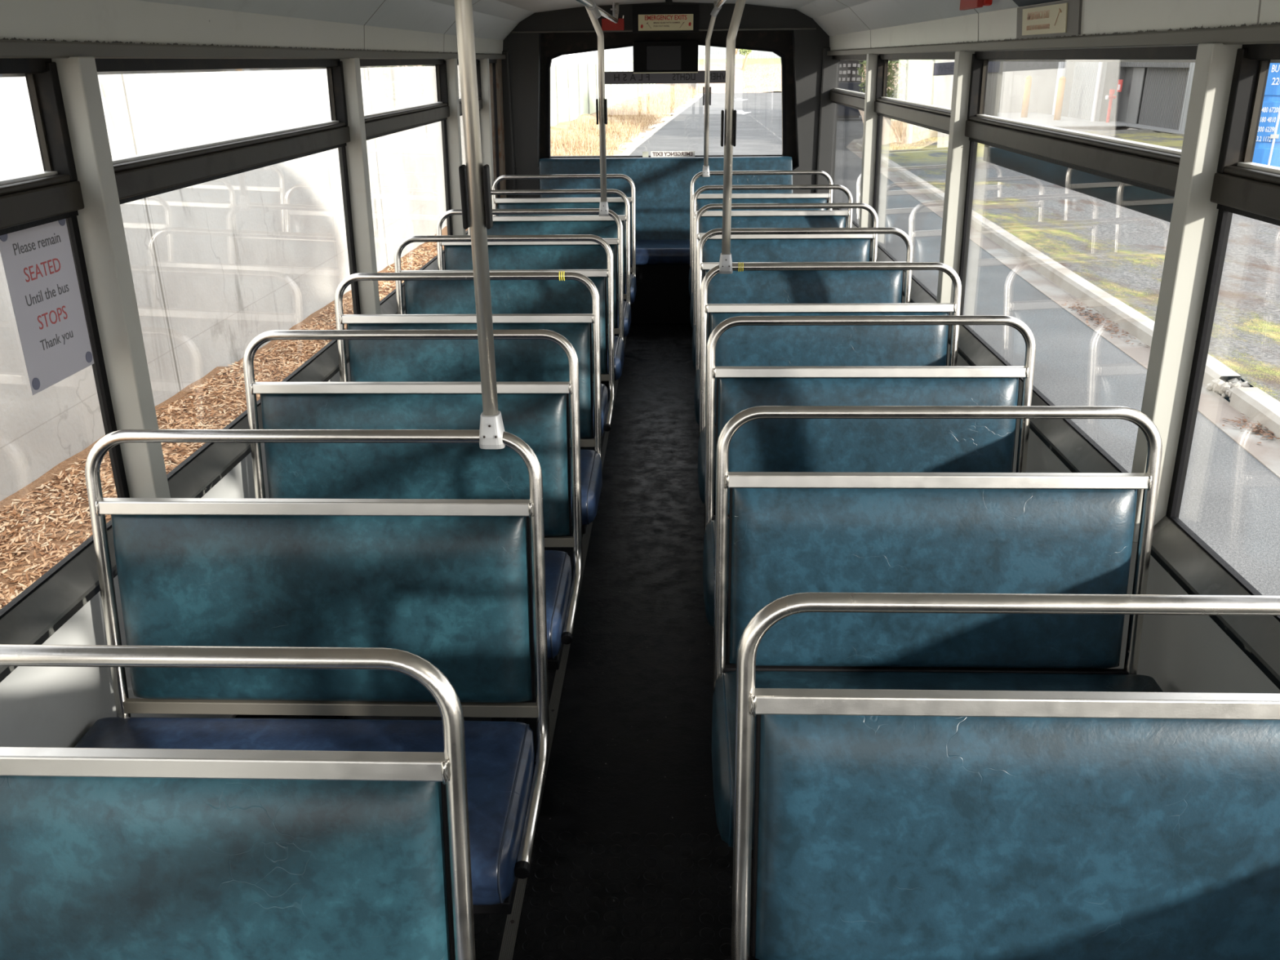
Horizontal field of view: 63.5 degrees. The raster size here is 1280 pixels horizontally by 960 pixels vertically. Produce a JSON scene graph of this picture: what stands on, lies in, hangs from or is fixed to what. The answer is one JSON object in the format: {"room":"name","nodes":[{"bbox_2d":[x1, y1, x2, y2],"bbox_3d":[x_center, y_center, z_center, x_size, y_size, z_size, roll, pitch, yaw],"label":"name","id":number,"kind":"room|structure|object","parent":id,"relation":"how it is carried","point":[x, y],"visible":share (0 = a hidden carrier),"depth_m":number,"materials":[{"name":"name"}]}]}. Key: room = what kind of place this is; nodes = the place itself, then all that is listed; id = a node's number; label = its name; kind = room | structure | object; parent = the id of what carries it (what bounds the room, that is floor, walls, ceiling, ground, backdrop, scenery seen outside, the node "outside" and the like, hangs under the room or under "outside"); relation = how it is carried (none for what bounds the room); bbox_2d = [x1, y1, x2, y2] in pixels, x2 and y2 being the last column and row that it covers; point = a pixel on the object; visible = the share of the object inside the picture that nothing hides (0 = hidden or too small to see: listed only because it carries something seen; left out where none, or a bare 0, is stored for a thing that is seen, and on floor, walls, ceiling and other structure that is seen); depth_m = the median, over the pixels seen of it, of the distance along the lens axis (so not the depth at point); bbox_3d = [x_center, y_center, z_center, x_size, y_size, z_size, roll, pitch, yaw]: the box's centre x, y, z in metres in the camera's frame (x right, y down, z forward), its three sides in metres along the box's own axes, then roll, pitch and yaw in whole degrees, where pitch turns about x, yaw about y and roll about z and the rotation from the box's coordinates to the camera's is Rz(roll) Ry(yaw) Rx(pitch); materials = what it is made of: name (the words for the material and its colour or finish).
{"room":"vehicle interior","nodes":[
{"label":"vehicle interior","id":0,"kind":"room"},
{"bbox_2d":[0,39,505,747],"bbox_3d":[-1.052,-0.131,2.993,0.159,2.110,9.070,0,22,2],"label":"wall","id":1,"kind":"structure","parent":0,"point":[41,706],"depth_m":2.07,"materials":[{"name":"grey laminate"}]},
{"bbox_2d":[0,62,129,619],"bbox_3d":[-1.104,-0.031,1.260,0.056,0.893,1.667,0,22,2],"label":"window","id":2,"kind":"structure","parent":1,"relation":"in","point":[52,194],"depth_m":1.89,"materials":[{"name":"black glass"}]},
{"bbox_2d":[0,218,93,395],"bbox_3d":[-1.078,-0.327,1.887,0.008,0.295,0.213,0,22,2],"label":"paper notice","id":3,"kind":"object","parent":2,"relation":"attached to","point":[38,263],"visible":1,"depth_m":1.88,"materials":[{"name":"grey paper"}]},
{"bbox_2d":[97,61,360,480],"bbox_3d":[-1.046,-0.679,2.855,0.056,0.893,1.662,0,22,2],"label":"window","id":4,"kind":"structure","parent":1,"relation":"in","point":[140,176],"depth_m":2.67,"materials":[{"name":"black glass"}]},
{"bbox_2d":[0,206,497,682],"bbox_3d":[-1.044,-0.167,2.859,0.053,0.080,8.850,0,22,2],"label":"trim","id":5,"kind":"structure","parent":1,"relation":"attached to","point":[33,621],"depth_m":2.01,"materials":[{"name":"black metal"}]},
{"bbox_2d":[360,60,452,305],"bbox_3d":[-0.989,-1.318,4.427,0.056,0.893,1.617,0,22,2],"label":"window","id":6,"kind":"structure","parent":1,"relation":"in","point":[379,124],"depth_m":4.52,"materials":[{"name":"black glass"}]},
{"bbox_2d":[457,60,482,234],"bbox_3d":[-0.945,-1.807,5.630,0.056,0.893,0.867,0,22,2],"label":"window","id":7,"kind":"structure","parent":1,"relation":"in","point":[477,65],"depth_m":5.88,"materials":[{"name":"clear glass"}]},
{"bbox_2d":[492,62,500,198],"bbox_3d":[-0.923,-2.090,6.341,0.040,0.874,0.547,0,22,2],"label":"window","id":8,"kind":"structure","parent":1,"relation":"in","point":[494,77],"depth_m":6.56,"materials":[{"name":"clear glass"}]},
{"bbox_2d":[488,59,506,206],"bbox_3d":[-0.923,-2.220,6.711,0.092,0.960,0.205,0,22,2],"label":"trim","id":9,"kind":"structure","parent":1,"relation":"attached to","point":[499,64],"depth_m":6.61,"materials":[{"name":"grey metal"}]},
{"bbox_2d":[235,323,758,959],"bbox_3d":[0.038,0.464,3.184,2.180,0.060,9.050,0,22,2],"label":"floor","id":10,"kind":"structure","parent":0,"point":[631,860],"depth_m":2.68,"materials":[{"name":"black rubber"}]},
{"bbox_2d":[0,644,475,959],"bbox_3d":[-0.657,0.731,1.169,0.901,0.976,0.482,0,22,2],"label":"seat","id":11,"kind":"object","parent":10,"relation":"on","point":[106,853],"visible":1,"depth_m":1.23,"materials":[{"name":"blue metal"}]},
{"bbox_2d":[74,429,549,914],"bbox_3d":[-0.632,0.446,1.870,0.901,0.976,0.482,0,22,2],"label":"seat","id":12,"kind":"object","parent":10,"relation":"on","point":[449,584],"visible":0.7,"depth_m":1.94,"materials":[{"name":"leather"}]},
{"bbox_2d":[74,716,534,905],"bbox_3d":[-0.643,0.593,1.879,0.878,0.128,0.387,0,22,2],"label":"cushion","id":13,"kind":"object","parent":12,"relation":"on","point":[500,756],"depth_m":1.95,"materials":[{"name":"blue leather"}]},
{"bbox_2d":[454,0,505,448],"bbox_3d":[-0.298,-0.507,1.719,0.093,0.960,0.044,0,22,2],"label":"pole","id":14,"kind":"object","parent":12,"relation":"attached to","point":[474,178],"visible":0.97,"depth_m":1.73,"materials":[{"name":"silver metal"}]},
{"bbox_2d":[243,329,582,721],"bbox_3d":[-0.606,0.161,2.571,0.901,0.976,0.482,0,22,2],"label":"seat","id":15,"kind":"object","parent":10,"relation":"on","point":[537,413],"visible":0.48,"depth_m":2.64,"materials":[{"name":"metal"}]},
{"bbox_2d":[530,550,571,659],"bbox_3d":[-0.618,0.308,2.580,0.878,0.128,0.387,0,22,2],"label":"cushion","id":16,"kind":"object","parent":15,"relation":"on","point":[557,563],"depth_m":2.51,"materials":[{"name":"blue leather"}]},
{"bbox_2d":[334,271,602,550],"bbox_3d":[-0.578,-0.124,3.272,0.906,0.976,0.482,0,22,2],"label":"seat","id":17,"kind":"object","parent":10,"relation":"on","point":[370,360],"visible":0.45,"depth_m":3.33,"materials":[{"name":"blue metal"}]},
{"bbox_2d":[569,449,602,525],"bbox_3d":[-0.579,0.023,3.280,0.906,0.128,0.387,0,22,2],"label":"cushion","id":18,"kind":"object","parent":17,"relation":"on","point":[590,460],"depth_m":3.19,"materials":[{"name":"blue leather"}]},
{"bbox_2d":[394,234,614,447],"bbox_3d":[-0.555,-0.409,3.973,0.901,0.976,0.482,0,22,2],"label":"seat","id":19,"kind":"object","parent":10,"relation":"on","point":[447,296],"visible":0.37,"depth_m":4.03,"materials":[{"name":"metal"}]},
{"bbox_2d":[586,382,608,438],"bbox_3d":[-0.567,-0.262,3.982,0.878,0.128,0.387,0,22,2],"label":"cushion","id":20,"kind":"object","parent":19,"relation":"on","point":[604,393],"depth_m":3.92,"materials":[{"name":"blue leather"}]},
{"bbox_2d":[435,208,624,387],"bbox_3d":[-0.527,-0.694,4.674,0.906,0.976,0.482,0,22,2],"label":"seat","id":21,"kind":"object","parent":10,"relation":"on","point":[502,255],"visible":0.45,"depth_m":4.73,"materials":[{"name":"metal"}]},
{"bbox_2d":[584,5,608,216],"bbox_3d":[-0.206,-1.649,4.522,0.122,0.966,0.044,0,22,2],"label":"pole","id":22,"kind":"object","parent":21,"relation":"attached to","point":[602,101],"visible":0.91,"depth_m":4.53,"materials":[{"name":"silver metal"}]},
{"bbox_2d":[592,335,624,382],"bbox_3d":[-0.527,-0.547,4.682,0.906,0.128,0.387,0,22,2],"label":"cushion","id":23,"kind":"object","parent":21,"relation":"on","point":[619,340],"depth_m":4.58,"materials":[{"name":"blue plastic"}]},
{"bbox_2d":[467,189,631,337],"bbox_3d":[-0.502,-0.978,5.375,0.906,0.976,0.482,0,22,2],"label":"seat","id":24,"kind":"object","parent":10,"relation":"on","point":[603,227],"visible":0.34,"depth_m":5.43,"materials":[{"name":"metal"}]},
{"bbox_2d":[607,301,631,337],"bbox_3d":[-0.502,-0.832,5.383,0.906,0.128,0.387,0,22,2],"label":"cushion","id":25,"kind":"object","parent":24,"relation":"on","point":[627,304],"depth_m":5.26,"materials":[{"name":"blue plastic"}]},
{"bbox_2d":[498,336,626,959],"bbox_3d":[-0.217,0.462,3.112,0.026,0.005,7.400,0,22,2],"label":"trim","id":26,"kind":"structure","parent":10,"relation":"on","point":[509,936],"depth_m":2.69,"materials":[{"name":"grey metal"}]},
{"bbox_2d":[491,173,636,304],"bbox_3d":[-0.476,-1.263,6.076,0.906,0.976,0.482,0,22,2],"label":"seat","id":27,"kind":"object","parent":10,"relation":"on","point":[617,205],"visible":0.28,"depth_m":6.13,"materials":[{"name":"metal"}]},
{"bbox_2d":[623,273,636,304],"bbox_3d":[-0.477,-1.117,6.084,0.906,0.128,0.387,0,22,2],"label":"cushion","id":28,"kind":"object","parent":27,"relation":"on","point":[633,277],"depth_m":5.99,"materials":[{"name":"blue leather"}]},
{"bbox_2d":[539,155,792,323],"bbox_3d":[0.175,-1.567,6.768,2.060,1.004,0.514,0,22,2],"label":"bench","id":29,"kind":"object","parent":10,"relation":"on","point":[662,184],"visible":0.4,"depth_m":6.79,"materials":[{"name":"teal leather"}]},
{"bbox_2d":[631,240,689,265],"bbox_3d":[0.174,-1.486,6.771,2.060,0.131,0.459,0,22,2],"label":"cushion","id":30,"kind":"object","parent":29,"relation":"on","point":[648,252],"depth_m":6.57,"materials":[{"name":"blue leather"}]},
{"bbox_2d":[688,170,833,296],"bbox_3d":[0.741,-1.313,6.164,0.897,0.976,0.482,0,22,2],"label":"seat","id":31,"kind":"object","parent":10,"relation":"on","point":[703,200],"visible":0.26,"depth_m":6.21,"materials":[{"name":"metal"}]},
{"bbox_2d":[688,266,691,296],"bbox_3d":[0.740,-1.180,6.166,0.897,0.158,0.387,0,22,2],"label":"cushion","id":32,"kind":"object","parent":31,"relation":"on","point":[690,271],"depth_m":6.08,"materials":[{"name":"teal leather"}]},
{"bbox_2d":[702,0,719,177],"bbox_3d":[0.423,-2.275,6.032,0.111,0.978,0.044,0,22,2],"label":"pole","id":33,"kind":"object","parent":31,"relation":"attached to","point":[706,89],"visible":1,"depth_m":6.04,"materials":[{"name":"silver metal"}]},
{"bbox_2d":[689,184,853,328],"bbox_3d":[0.715,-1.028,5.463,0.897,0.976,0.482,0,22,2],"label":"seat","id":34,"kind":"object","parent":10,"relation":"on","point":[709,220],"visible":0.23,"depth_m":5.51,"materials":[{"name":"metal"}]},
{"bbox_2d":[689,292,693,328],"bbox_3d":[0.715,-0.895,5.465,0.897,0.158,0.387,0,22,2],"label":"cushion","id":35,"kind":"object","parent":34,"relation":"on","point":[691,296],"depth_m":5.38,"materials":[{"name":"teal leather"}]},
{"bbox_2d":[692,202,878,369],"bbox_3d":[0.690,-0.743,4.762,0.897,0.976,0.482,0,22,2],"label":"seat","id":36,"kind":"object","parent":10,"relation":"on","point":[748,247],"visible":0.2,"depth_m":4.82,"materials":[{"name":"metal"}]},
{"bbox_2d":[692,324,695,369],"bbox_3d":[0.689,-0.610,4.764,0.897,0.158,0.387,0,22,2],"label":"cushion","id":37,"kind":"object","parent":36,"relation":"on","point":[694,326],"depth_m":4.68,"materials":[{"name":"teal leather"}]},
{"bbox_2d":[694,227,913,424],"bbox_3d":[0.664,-0.458,4.061,0.897,0.976,0.482,0,22,2],"label":"seat","id":38,"kind":"object","parent":10,"relation":"on","point":[798,286],"visible":0.27,"depth_m":4.12,"materials":[{"name":"metal"}]},
{"bbox_2d":[694,368,699,424],"bbox_3d":[0.664,-0.325,4.063,0.897,0.158,0.387,0,22,2],"label":"cushion","id":39,"kind":"object","parent":38,"relation":"on","point":[697,370],"depth_m":3.98,"materials":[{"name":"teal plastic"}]},
{"bbox_2d":[697,262,961,515],"bbox_3d":[0.639,-0.173,3.360,0.897,0.976,0.482,0,22,2],"label":"seat","id":40,"kind":"object","parent":10,"relation":"on","point":[884,345],"visible":0.36,"depth_m":3.42,"materials":[{"name":"metal"}]},
{"bbox_2d":[697,426,715,507],"bbox_3d":[0.638,-0.040,3.362,0.897,0.158,0.387,0,22,2],"label":"cushion","id":41,"kind":"object","parent":40,"relation":"on","point":[701,449],"depth_m":3.30,"materials":[{"name":"blue leather"}]},
{"bbox_2d":[718,0,746,274],"bbox_3d":[0.306,-1.127,3.232,0.104,0.960,0.044,0,22,2],"label":"pole","id":42,"kind":"object","parent":40,"relation":"attached to","point":[730,127],"visible":1,"depth_m":3.24,"materials":[{"name":"silver metal"}]},
{"bbox_2d":[702,315,1035,639],"bbox_3d":[0.613,0.112,2.659,0.897,0.976,0.482,0,22,2],"label":"seat","id":43,"kind":"object","parent":10,"relation":"on","point":[759,445],"visible":0.38,"depth_m":2.73,"materials":[{"name":"metal"}]},
{"bbox_2d":[702,518,728,631],"bbox_3d":[0.613,0.245,2.662,0.897,0.158,0.387,0,22,2],"label":"cushion","id":44,"kind":"object","parent":43,"relation":"on","point":[708,554],"depth_m":2.60,"materials":[{"name":"blue leather"}]},
{"bbox_2d":[711,405,1163,858],"bbox_3d":[0.588,0.397,1.958,0.897,0.976,0.482,0,22,2],"label":"seat","id":45,"kind":"object","parent":10,"relation":"on","point":[790,532],"visible":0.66,"depth_m":2.03,"materials":[{"name":"leather"}]},
{"bbox_2d":[711,671,1163,849],"bbox_3d":[0.587,0.529,1.960,0.897,0.158,0.387,0,22,2],"label":"cushion","id":46,"kind":"object","parent":45,"relation":"on","point":[723,719],"depth_m":2.06,"materials":[{"name":"teal leather"}]},
{"bbox_2d":[731,591,1279,959],"bbox_3d":[0.562,0.682,1.257,0.897,0.976,0.482,0,22,2],"label":"seat","id":47,"kind":"object","parent":10,"relation":"on","point":[889,824],"visible":1,"depth_m":1.33,"materials":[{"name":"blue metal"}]},
{"bbox_2d":[0,0,1279,77],"bbox_3d":[0.016,-1.253,2.493,2.255,0.478,9.120,0,22,2],"label":"ceiling","id":48,"kind":"structure","parent":0,"point":[391,25],"depth_m":3.01,"materials":[{"name":"white plastic"}]},
{"bbox_2d":[576,0,618,23],"bbox_3d":[-0.229,-1.671,3.482,0.064,0.164,6.091,0,22,2],"label":"rail","id":49,"kind":"object","parent":48,"relation":"attached to","point":[596,11],"visible":1,"depth_m":4.76,"materials":[{"name":"silver metal"}]},
{"bbox_2d":[710,0,726,17],"bbox_3d":[0.344,-1.735,3.463,0.064,0.164,6.141,0,22,2],"label":"rail","id":50,"kind":"object","parent":48,"relation":"attached to","point":[717,6],"visible":0.91,"depth_m":5.85,"materials":[{"name":"silver metal"}]},
{"bbox_2d":[960,0,992,10],"bbox_3d":[0.997,-1.442,3.059,0.044,0.088,0.203,0,22,2],"label":"hammer","id":51,"kind":"object","parent":48,"relation":"attached to","point":[964,4],"visible":1,"depth_m":3.03,"materials":[{"name":"red plastic"}]},
{"bbox_2d":[1012,0,1061,6],"bbox_3d":[0.996,-1.267,2.640,0.104,0.089,0.470,0,22,2],"label":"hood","id":52,"kind":"object","parent":48,"relation":"attached to","point":[1019,2],"visible":1,"depth_m":2.77,"materials":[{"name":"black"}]},
{"bbox_2d":[1016,0,1082,38],"bbox_3d":[1.049,-1.188,2.673,0.017,0.079,0.485,0,22,2],"label":"emergency exit sign","id":53,"kind":"object","parent":48,"relation":"attached to","point":[1062,18],"visible":1,"depth_m":2.63,"materials":[{"name":"grey"}]},
{"bbox_2d":[501,0,839,201],"bbox_3d":[0.178,-1.929,6.981,2.235,2.415,0.250,0,22,2],"label":"wall","id":54,"kind":"structure","parent":0,"point":[808,75],"depth_m":6.64,"materials":[{"name":"grey plastic"}]},
{"bbox_2d":[601,15,624,30],"bbox_3d":[-0.168,-2.852,6.455,0.140,0.087,0.044,0,22,2],"label":"hammer","id":55,"kind":"object","parent":54,"relation":"attached to","point":[606,24],"visible":0.94,"depth_m":6.44,"materials":[{"name":"red plastic"}]},
{"bbox_2d":[632,40,697,73],"bbox_3d":[0.165,-2.703,6.610,0.412,0.192,0.121,0,22,2],"label":"box","id":56,"kind":"object","parent":54,"relation":"attached to","point":[649,56],"visible":1,"depth_m":6.55,"materials":[{"name":"black plastic"}]},
{"bbox_2d":[632,4,698,32],"bbox_3d":[0.161,-2.885,6.469,0.415,0.158,0.038,0,22,2],"label":"emergency exit sign","id":57,"kind":"object","parent":54,"relation":"attached to","point":[646,18],"visible":1,"depth_m":6.46,"materials":[{"name":"beige plastic"}]},
{"bbox_3d":[0.170,-2.458,6.817,1.587,0.781,0.004,0,22,2],"label":"window","id":58,"kind":"structure","parent":54,"relation":"in","visible":0},
{"bbox_2d":[604,70,725,84],"bbox_3d":[0.184,-2.622,6.735,0.835,0.076,0.007,0,22,2],"label":"strip","id":59,"kind":"object","parent":58,"relation":"attached to","point":[715,76],"visible":0.93,"depth_m":6.73,"materials":[{"name":"grey plastic"}]},
{"bbox_2d":[642,151,694,157],"bbox_3d":[0.192,-2.181,6.922,0.350,0.038,0.003,0,22,2],"label":"sticker","id":60,"kind":"object","parent":58,"relation":"attached to","point":[653,153],"visible":1,"depth_m":6.92,"materials":[{"name":"grey"}]},
{"bbox_2d":[826,24,1279,693],"bbox_3d":[1.107,-0.125,2.917,0.159,2.110,9.070,0,22,2],"label":"wall","id":61,"kind":"structure","parent":0,"point":[1182,653],"depth_m":2.03,"materials":[{"name":"grey laminate"}]},
{"bbox_2d":[829,88,865,227],"bbox_3d":[1.210,-1.972,5.977,0.056,0.893,1.627,0,22,2],"label":"window","id":62,"kind":"structure","parent":61,"relation":"in","point":[855,100],"depth_m":5.91,"materials":[{"name":"glass"}]},
{"bbox_2d":[871,55,955,301],"bbox_3d":[1.153,-1.328,4.391,0.056,0.893,1.682,0,22,2],"label":"window","id":63,"kind":"structure","parent":61,"relation":"in","point":[934,117],"depth_m":4.50,"materials":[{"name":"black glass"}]},
{"bbox_2d":[826,201,1279,689],"bbox_3d":[1.090,-0.160,2.784,0.053,0.080,8.850,0,22,2],"label":"trim","id":64,"kind":"structure","parent":61,"relation":"attached to","point":[1258,637],"depth_m":2.03,"materials":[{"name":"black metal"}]},
{"bbox_2d":[959,53,1195,472],"bbox_3d":[1.094,-0.674,2.782,0.056,0.893,1.677,0,22,2],"label":"window","id":65,"kind":"structure","parent":61,"relation":"in","point":[1153,167],"depth_m":2.60,"materials":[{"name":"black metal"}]},
{"bbox_2d":[982,144,1174,222],"bbox_3d":[1.124,-0.836,2.719,0.026,0.123,1.500,0,22,2],"label":"sign board","id":66,"kind":"object","parent":65,"relation":"attached to","point":[1155,204],"visible":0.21,"depth_m":2.55,"materials":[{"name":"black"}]},
{"bbox_2d":[1165,48,1279,622],"bbox_3d":[1.036,-0.024,1.183,0.056,0.893,1.662,0,22,2],"label":"window","id":67,"kind":"structure","parent":61,"relation":"in","point":[1241,186],"depth_m":1.82,"materials":[{"name":"clear glass"}]},
{"label":"outside","id":68,"kind":"structure","parent":0,"visible":0},
{"bbox_2d":[997,112,1184,134],"bbox_3d":[14.994,-11.994,35.083,4.500,0.030,19.000,0,22,2],"label":"apron","id":69,"kind":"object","parent":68,"point":[1045,119],"visible":0.56,"depth_m":36.87,"materials":[{"name":"grey concrete"}]},
{"bbox_2d":[1020,75,1031,117],"bbox_3d":[14.978,-14.848,40.079,0.240,1.540,0.240,0,22,2],"label":"bollard","id":70,"kind":"object","parent":69,"relation":"on","point":[1027,90],"visible":0.94,"depth_m":40.00,"materials":[{"name":"yellow"}]},
{"bbox_2d":[1053,75,1066,119],"bbox_3d":[15.510,-14.094,38.206,0.240,1.540,0.240,0,22,2],"label":"bollard","id":71,"kind":"object","parent":69,"relation":"on","point":[1060,91],"visible":0.98,"depth_m":38.12,"materials":[{"name":"yellow"}]},
{"bbox_2d":[1105,88,1116,122],"bbox_3d":[16.581,-13.198,36.529,0.380,1.120,0.180,-4,22,-8],"label":"fire hydrant","id":72,"kind":"object","parent":69,"relation":"on","point":[1112,91],"visible":1,"depth_m":36.42,"materials":[{"name":"red metal"}]},
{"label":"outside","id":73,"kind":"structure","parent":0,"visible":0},
{"bbox_2d":[662,83,1253,401],"bbox_3d":[17.509,-25.672,69.934,150.000,0.380,230.000,0,22,2],"label":"ground","id":74,"kind":"structure","parent":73,"point":[693,85],"depth_m":108.74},
{"bbox_2d":[0,65,466,501],"bbox_3d":[-3.411,-3.081,9.672,0.250,3.500,28.000,0,22,2],"label":"wall","id":75,"kind":"structure","parent":74,"relation":"on","point":[217,265],"depth_m":8.15,"materials":[{"name":"concrete"}]},
{"bbox_2d":[550,83,701,155],"bbox_3d":[-6.006,-19.233,52.853,19.668,0.999,63.376,0,22,2],"label":"bank","id":76,"kind":"object","parent":74,"relation":"on","point":[659,86],"visible":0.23,"depth_m":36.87,"materials":[{"name":"beige plant"}]},
{"bbox_2d":[550,62,656,126],"bbox_3d":[-1.260,-17.183,45.073,0.244,1.850,47.826,1,22,5],"label":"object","id":77,"kind":"object","parent":76,"relation":"on","point":[574,89],"visible":0.31,"depth_m":37.20,"materials":[{"name":"grey"}]},
{"bbox_2d":[613,44,779,60],"bbox_3d":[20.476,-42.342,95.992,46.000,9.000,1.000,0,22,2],"label":"shed","id":78,"kind":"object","parent":74,"relation":"on","point":[623,53],"visible":0.02,"depth_m":97.04,"materials":[{"name":"grey"}]},
{"bbox_2d":[696,62,906,93],"bbox_3d":[20.970,-32.139,82.300,33.092,2.247,10.685,0,22,2],"label":"bank","id":79,"kind":"object","parent":74,"relation":"on","point":[756,77],"visible":0.13,"depth_m":80.45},
{"bbox_2d":[734,48,751,70],"bbox_3d":[8.058,-34.065,81.140,2.899,4.365,1.990,0,22,2],"label":"tree","id":80,"kind":"object","parent":79,"relation":"on","point":[743,51],"visible":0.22,"depth_m":81.04,"materials":[{"name":"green plant"}]},
{"bbox_2d":[606,57,907,64],"bbox_3d":[18.218,-35.914,89.236,42.000,1.020,6.500,0,22,2],"label":"grass strip","id":81,"kind":"object","parent":79,"relation":"on","point":[738,61],"visible":0.12,"depth_m":88.08,"materials":[{"name":"beige plant"}]},
{"bbox_2d":[698,44,780,59],"bbox_3d":[13.366,-37.782,88.815,26.320,3.900,0.700,0,22,2],"label":"fence","id":82,"kind":"object","parent":81,"relation":"on","point":[756,52],"visible":0.06,"depth_m":89.66,"materials":[{"name":"grey metal"}]},
{"bbox_2d":[855,137,1240,401],"bbox_3d":[5.834,-6.113,21.214,2.436,0.240,28.875,3,22,9],"label":"curb","id":83,"kind":"object","parent":74,"relation":"on","point":[1140,326],"visible":0.58,"depth_m":11.40,"materials":[{"name":"concrete"}]},
{"bbox_2d":[1229,386,1279,441],"bbox_3d":[3.949,1.391,2.787,0.216,0.240,10.434,1,22,5],"label":"curb","id":84,"kind":"object","parent":74,"relation":"on","point":[1255,403],"visible":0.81,"depth_m":7.26,"materials":[{"name":"concrete"}]},
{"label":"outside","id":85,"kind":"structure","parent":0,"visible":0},
{"bbox_2d":[0,226,467,609],"bbox_3d":[-2.324,-1.877,10.662,1.900,0.322,27.000,0,22,2],"label":"mulch bed","id":86,"kind":"object","parent":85,"point":[46,477],"visible":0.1,"depth_m":6.14,"materials":[{"name":"brown wood"}]},
{"bbox_2d":[0,242,444,608],"bbox_3d":[-2.378,-1.034,8.583,1.822,0.339,13.575,0,22,2],"label":"chips","id":87,"kind":"object","parent":86,"relation":"on","point":[107,482],"visible":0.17,"depth_m":6.31,"materials":[{"name":"brown wood"}]},
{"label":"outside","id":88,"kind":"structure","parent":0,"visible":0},
{"bbox_2d":[629,91,1279,595],"bbox_3d":[17.555,-13.857,40.172,35.750,0.120,98.000,0,22,2],"label":"road","id":89,"kind":"structure","parent":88,"point":[1231,500],"depth_m":9.08,"materials":[{"name":"grey asphalt"}]},
{"bbox_2d":[616,92,702,155],"bbox_3d":[1.792,-17.351,49.062,4.700,0.095,72.034,0,22,2],"label":"path edge","id":90,"kind":"structure","parent":89,"relation":"on","point":[630,147],"depth_m":37.09,"materials":[{"name":"beige concrete"}]},
{"bbox_2d":[836,60,862,118],"bbox_3d":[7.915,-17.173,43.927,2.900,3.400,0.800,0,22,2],"label":"building","id":91,"kind":"structure","parent":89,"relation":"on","point":[848,71],"depth_m":43.54,"materials":[{"name":"grey"}]},
{"bbox_2d":[837,82,865,115],"bbox_3d":[8.410,-15.646,42.478,2.000,1.250,0.800,0,22,2],"label":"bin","id":92,"kind":"object","parent":89,"relation":"on","point":[842,110],"visible":0.14,"depth_m":42.20,"materials":[{"name":"grey"}]},
{"bbox_2d":[857,60,906,100],"bbox_3d":[7.956,-13.222,33.211,1.926,4.142,1.844,16,27,35],"label":"bushy tree","id":93,"kind":"object","parent":89,"relation":"on","point":[892,73],"visible":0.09,"depth_m":33.18,"materials":[{"name":"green plant"}]},
{"bbox_2d":[845,138,1279,478],"bbox_3d":[5.085,-4.077,16.393,2.712,0.110,39.792,3,22,8],"label":"gutter","id":94,"kind":"object","parent":89,"relation":"on","point":[1212,406],"visible":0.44,"depth_m":9.59,"materials":[{"name":"concrete"}]},
{"bbox_2d":[1062,298,1279,443],"bbox_3d":[4.334,-1.088,8.876,0.358,0.033,4.497,1,22,4],"label":"dry leaves","id":95,"kind":"object","parent":94,"relation":"on","point":[1254,426],"visible":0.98,"depth_m":9.38,"materials":[{"name":"brown"}]},
{"bbox_2d":[1205,377,1251,400],"bbox_3d":[4.447,-0.675,7.759,0.228,0.158,0.454,0,22,2],"label":"rubble","id":96,"kind":"object","parent":94,"relation":"on","point":[1225,388],"visible":0.67,"depth_m":7.76,"materials":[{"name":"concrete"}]},
{"bbox_2d":[997,61,1195,132],"bbox_3d":[16.849,-15.393,34.510,5.249,7.000,24.186,-4,22,-9],"label":"warehouse","id":97,"kind":"structure","parent":89,"relation":"on","point":[1154,94],"depth_m":37.18,"materials":[{"name":"grey"}]},
{"bbox_2d":[1116,79,1123,92],"bbox_3d":[16.938,-13.921,36.518,0.046,0.400,0.320,0,22,2],"label":"sign","id":98,"kind":"object","parent":97,"relation":"attached to","point":[1120,82],"visible":1,"depth_m":36.48,"materials":[{"name":"red"}]},
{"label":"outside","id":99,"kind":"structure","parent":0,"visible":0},
{"bbox_2d":[880,128,1279,401],"bbox_3d":[15.384,-4.090,15.674,22.311,0.100,39.186,0,22,2],"label":"road","id":100,"kind":"structure","parent":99,"point":[1120,251],"depth_m":13.41,"materials":[{"name":"grey asphalt"}]},
{"bbox_2d":[858,109,902,144],"bbox_3d":[7.693,-10.619,30.796,1.178,0.967,6.668,15,27,33],"label":"bank","id":101,"kind":"object","parent":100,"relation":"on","point":[891,128],"visible":0.17,"depth_m":29.72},
{"bbox_2d":[901,61,1003,143],"bbox_3d":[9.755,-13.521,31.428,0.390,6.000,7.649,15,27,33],"label":"concrete building","id":102,"kind":"structure","parent":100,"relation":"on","point":[928,82],"depth_m":30.36,"materials":[{"name":"grey concrete"}]},
{"bbox_2d":[1252,62,1279,167],"bbox_3d":[12.076,-6.802,18.977,2.440,2.590,6.090,12,25,28],"label":"sign","id":103,"kind":"object","parent":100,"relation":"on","point":[1267,148],"visible":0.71,"depth_m":16.81,"materials":[{"name":"blue"}]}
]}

